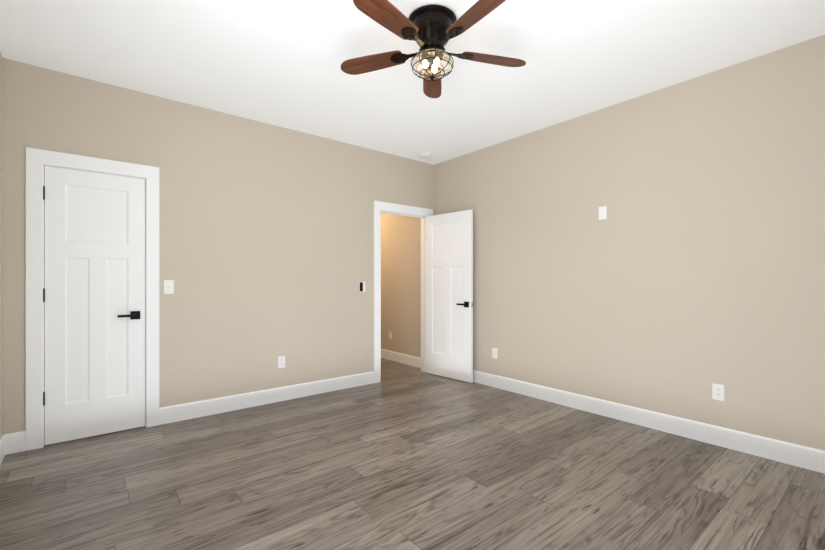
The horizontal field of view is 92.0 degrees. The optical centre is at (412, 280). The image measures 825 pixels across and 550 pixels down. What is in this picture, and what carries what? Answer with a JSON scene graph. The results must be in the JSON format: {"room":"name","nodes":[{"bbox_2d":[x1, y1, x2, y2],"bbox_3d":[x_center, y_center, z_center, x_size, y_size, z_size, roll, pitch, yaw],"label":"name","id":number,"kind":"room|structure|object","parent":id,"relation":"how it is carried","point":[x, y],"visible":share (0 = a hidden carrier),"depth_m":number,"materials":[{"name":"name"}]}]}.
{"room":"empty bedroom","nodes":[
{"label":"empty bedroom","id":0,"kind":"room"},
{"bbox_2d":[0,52,2,438],"bbox_3d":[-1.474,-0.171,0.997,0.120,2.748,4.690,0,0,-39],"label":"wall","id":1,"kind":"structure","parent":0,"point":[1,245],"depth_m":2.72,"materials":[{"name":"beige paint"}]},
{"bbox_2d":[0,433,11,464],"bbox_3d":[-1.416,1.133,1.044,0.030,0.140,4.450,0,0,-39],"label":"baseboard","id":2,"kind":"structure","parent":1,"relation":"attached to","point":[6,439],"depth_m":2.76,"materials":[{"name":"white paint"}]},
{"bbox_2d":[3,58,433,433],"bbox_3d":[-1.359,-0.171,4.041,4.150,2.748,0.120,0,0,-39],"label":"wall","id":3,"kind":"structure","parent":0,"point":[266,245],"depth_m":3.69,"materials":[{"name":"beige paint"}]},
{"bbox_2d":[26,147,158,450],"bbox_3d":[-2.466,0.128,3.125,0.804,2.150,0.138,0,0,-39],"label":"trim","id":4,"kind":"structure","parent":3,"relation":"attached to","point":[38,161],"depth_m":2.89,"materials":[{"name":"white paint"}]},
{"bbox_2d":[43,166,144,444],"bbox_3d":[-2.446,0.177,3.099,0.627,2.030,0.127,0,0,-39],"label":"closet door","id":5,"kind":"structure","parent":3,"relation":"in","point":[94,294],"depth_m":3.07,"materials":[{"name":"white paint"}]},
{"bbox_2d":[164,280,173,293],"bbox_3d":[-2.063,0.051,3.377,0.072,0.117,0.018,0,0,-39],"label":"light switch","id":6,"kind":"object","parent":3,"relation":"attached to","point":[168,286],"visible":1,"depth_m":3.38,"materials":[{"name":"white plastic"}]},
{"bbox_2d":[159,371,373,424],"bbox_3d":[-1.286,1.133,4.013,2.149,0.140,0.015,0,0,-39],"label":"baseboard","id":7,"kind":"structure","parent":3,"relation":"attached to","point":[169,414],"depth_m":3.84,"materials":[{"name":"white paint"}]},
{"bbox_2d":[278,356,284,367],"bbox_3d":[-1.312,0.812,3.997,0.072,0.117,0.008,0,0,-39],"label":"outlet","id":8,"kind":"object","parent":3,"relation":"attached to","point":[281,361],"visible":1,"depth_m":3.99,"materials":[{"name":"white plastic"}]},
{"bbox_2d":[359,282,364,291],"bbox_3d":[-0.577,0.068,4.596,0.082,0.122,0.010,0,0,-39],"label":"keypad","id":9,"kind":"object","parent":3,"relation":"attached to","point":[361,286],"visible":1,"depth_m":4.59,"materials":[{"name":"white plastic"}]},
{"bbox_2d":[374,200,432,382],"bbox_3d":[-0.135,0.128,5.041,0.933,2.150,0.156,0,0,-39],"label":"door frame","id":10,"kind":"structure","parent":3,"relation":"attached to","point":[380,207],"depth_m":4.77,"materials":[{"name":"white paint"}]},
{"bbox_2d":[426,209,472,382],"bbox_3d":[0.457,0.177,4.955,0.140,2.030,0.759,0,0,-39],"label":"room door","id":11,"kind":"structure","parent":10,"relation":"attached to","point":[449,295],"depth_m":4.90,"materials":[{"name":"white paint"}]},
{"bbox_2d":[0,358,824,549],"bbox_3d":[-0.626,1.252,3.239,4.270,0.100,7.090,0,0,-39],"label":"floor","id":12,"kind":"structure","parent":0,"point":[400,456],"depth_m":2.37,"materials":[{"name":"grey laminate"}]},
{"bbox_2d":[0,0,824,164],"bbox_3d":[-0.626,-1.595,3.239,4.270,0.100,7.090,0,0,-39],"label":"ceiling","id":13,"kind":"structure","parent":0,"point":[276,62],"depth_m":2.72,"materials":[{"name":"white paint"}]},
{"bbox_2d":[420,153,430,157],"bbox_3d":[0.161,-1.526,4.868,0.132,0.038,0.132,0,0,-39],"label":"smoke detector","id":14,"kind":"object","parent":13,"relation":"attached to","point":[425,155],"visible":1,"depth_m":4.83,"materials":[{"name":"white plastic"}]},
{"bbox_2d":[341,0,525,97],"bbox_3d":[0.125,-1.363,2.321,1.168,0.364,1.152,0,0,-39],"label":"fan","id":15,"kind":"object","parent":13,"relation":"hanging from","point":[431,30],"visible":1,"depth_m":2.29,"materials":[{"name":"brown wood"}]},
{"bbox_2d":[381,34,824,450],"bbox_3d":[0.981,-0.171,4.551,0.120,2.748,7.090,0,0,-39],"label":"wall","id":16,"kind":"structure","parent":0,"point":[684,276],"depth_m":3.19,"materials":[{"name":"beige paint"}]},
{"bbox_2d":[381,349,420,367],"bbox_3d":[-0.517,1.133,6.278,0.015,0.140,2.280,0,0,-39],"label":"baseboard","id":17,"kind":"structure","parent":16,"relation":"attached to","point":[410,360],"depth_m":5.83,"materials":[{"name":"white paint"}]},
{"bbox_2d":[492,348,497,358],"bbox_3d":[0.931,0.819,4.511,0.008,0.117,0.072,0,0,-39],"label":"outlet","id":18,"kind":"object","parent":16,"relation":"attached to","point":[495,353],"visible":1,"depth_m":4.50,"materials":[{"name":"white plastic"}]},
{"bbox_2d":[599,206,606,219],"bbox_3d":[1.703,-0.609,3.567,0.007,0.117,0.072,0,0,-39],"label":"wall plate","id":19,"kind":"object","parent":16,"relation":"attached to","point":[602,212],"visible":1,"depth_m":3.57,"materials":[{"name":"white plastic"}]},
{"bbox_2d":[473,370,824,473],"bbox_3d":[1.683,1.133,3.576,0.025,0.140,4.450,0,0,-39],"label":"baseboard","id":20,"kind":"structure","parent":16,"relation":"attached to","point":[808,458],"depth_m":3.12,"materials":[{"name":"white paint"}]},
{"bbox_2d":[712,383,724,400],"bbox_3d":[2.236,0.812,2.914,0.008,0.117,0.072,0,0,-39],"label":"outlet","id":21,"kind":"object","parent":16,"relation":"attached to","point":[718,391],"visible":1,"depth_m":2.91,"materials":[{"name":"white plastic"}]}
]}

